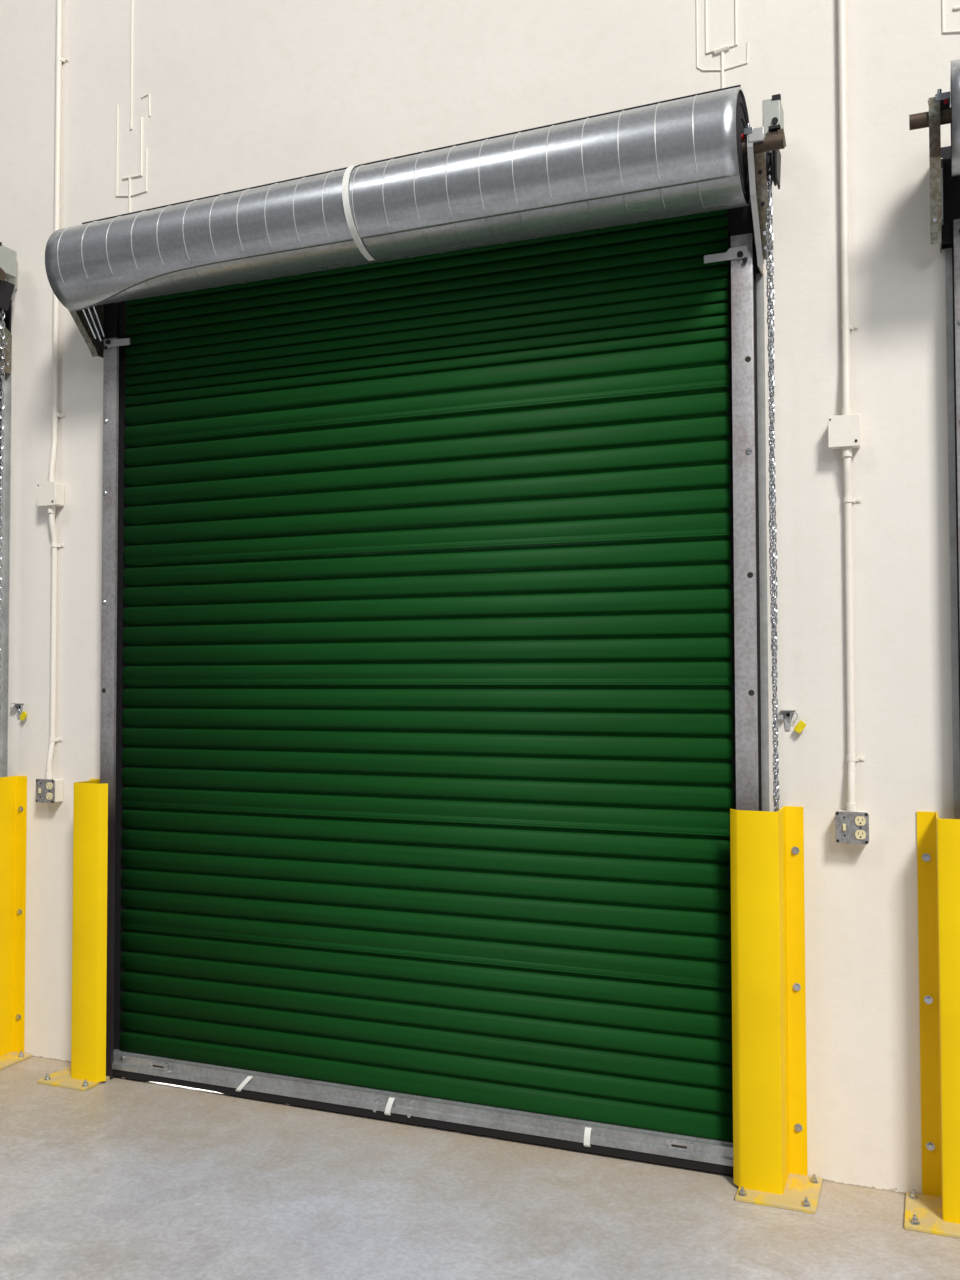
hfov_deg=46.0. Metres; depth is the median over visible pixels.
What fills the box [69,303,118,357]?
bracket
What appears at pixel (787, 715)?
bracket
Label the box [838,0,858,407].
conduit
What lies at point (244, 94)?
wall
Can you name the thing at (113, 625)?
rail
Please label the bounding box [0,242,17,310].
chain hoist
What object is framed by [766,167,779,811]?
chain
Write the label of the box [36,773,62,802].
electrical outlet
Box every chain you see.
[0,309,4,758]
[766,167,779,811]
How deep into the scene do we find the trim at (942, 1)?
3.67 m
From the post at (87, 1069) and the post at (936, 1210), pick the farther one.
the post at (87, 1069)
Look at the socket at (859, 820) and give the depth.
3.64 m
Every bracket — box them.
[0,300,11,373]
[10,703,26,720]
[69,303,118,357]
[737,123,771,275]
[777,710,805,732]
[928,89,959,252]
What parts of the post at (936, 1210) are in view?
plate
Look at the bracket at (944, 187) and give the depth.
3.53 m
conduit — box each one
[46,513,63,772]
[49,0,68,476]
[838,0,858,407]
[843,456,864,802]
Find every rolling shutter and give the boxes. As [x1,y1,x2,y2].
[45,85,784,1175]
[940,59,959,175]
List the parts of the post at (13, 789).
plate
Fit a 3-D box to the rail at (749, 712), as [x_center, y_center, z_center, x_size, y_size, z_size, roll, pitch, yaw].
[0.865,0.126,3.797,0.184,3.300,0.118,-1,-2,22]
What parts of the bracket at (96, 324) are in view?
plate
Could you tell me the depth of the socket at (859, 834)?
3.63 m
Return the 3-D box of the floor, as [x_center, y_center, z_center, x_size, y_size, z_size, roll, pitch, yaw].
[-0.948,1.780,1.844,11.800,0.120,11.000,-1,-2,22]
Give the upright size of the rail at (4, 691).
3.300 m
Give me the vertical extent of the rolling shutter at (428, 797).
3.519 m
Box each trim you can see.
[116,0,150,212]
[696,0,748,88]
[941,0,959,32]
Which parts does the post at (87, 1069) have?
plate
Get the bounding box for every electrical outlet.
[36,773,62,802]
[835,803,868,843]
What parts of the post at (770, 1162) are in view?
plate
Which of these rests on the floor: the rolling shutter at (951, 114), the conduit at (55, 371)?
the rolling shutter at (951, 114)
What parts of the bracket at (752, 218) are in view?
plate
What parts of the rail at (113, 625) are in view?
rail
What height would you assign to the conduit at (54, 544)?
1.135 m
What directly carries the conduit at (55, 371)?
attached to the wall
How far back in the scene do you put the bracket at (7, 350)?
5.08 m
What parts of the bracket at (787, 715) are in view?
keeper plate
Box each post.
[0,776,31,1069]
[37,779,109,1090]
[730,806,822,1213]
[904,811,959,1238]
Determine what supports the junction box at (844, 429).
attached to the wall
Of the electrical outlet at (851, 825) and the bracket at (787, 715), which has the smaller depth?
the electrical outlet at (851, 825)
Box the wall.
[0,0,959,1193]
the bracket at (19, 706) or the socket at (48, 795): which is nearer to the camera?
the socket at (48, 795)
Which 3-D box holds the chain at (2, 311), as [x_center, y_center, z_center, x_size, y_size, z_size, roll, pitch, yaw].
[-2.118,-0.273,4.931,0.022,2.502,0.089,-1,-2,19]
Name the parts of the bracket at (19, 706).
keeper plate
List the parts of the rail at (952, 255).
rail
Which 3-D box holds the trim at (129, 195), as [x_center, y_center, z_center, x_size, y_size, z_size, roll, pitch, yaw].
[-1.496,-2.435,4.887,0.180,1.900,0.013,-1,-2,22]
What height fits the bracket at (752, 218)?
0.391 m
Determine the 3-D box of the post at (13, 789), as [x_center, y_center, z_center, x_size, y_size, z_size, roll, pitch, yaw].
[-2.124,1.209,4.894,0.265,1.220,0.248,-1,-2,22]
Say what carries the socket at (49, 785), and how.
attached to the electrical outlet at (49, 789)
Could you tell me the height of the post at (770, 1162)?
1.220 m
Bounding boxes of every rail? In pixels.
[0,371,11,776]
[100,301,129,1079]
[704,208,769,810]
[945,219,959,818]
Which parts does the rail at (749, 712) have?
rail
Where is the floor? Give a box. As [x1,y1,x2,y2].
[0,1057,959,1279]
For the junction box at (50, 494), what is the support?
attached to the wall
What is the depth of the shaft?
3.41 m
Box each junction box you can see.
[37,476,63,512]
[828,407,859,457]
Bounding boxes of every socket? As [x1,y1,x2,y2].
[46,782,52,788]
[46,793,51,799]
[855,816,865,825]
[855,830,865,838]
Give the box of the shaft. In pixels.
[909,111,928,129]
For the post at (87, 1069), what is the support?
on the floor
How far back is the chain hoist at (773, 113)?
3.70 m
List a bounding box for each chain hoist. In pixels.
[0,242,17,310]
[762,94,785,188]
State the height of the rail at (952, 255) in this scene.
3.300 m
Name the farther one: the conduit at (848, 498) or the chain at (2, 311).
the chain at (2, 311)

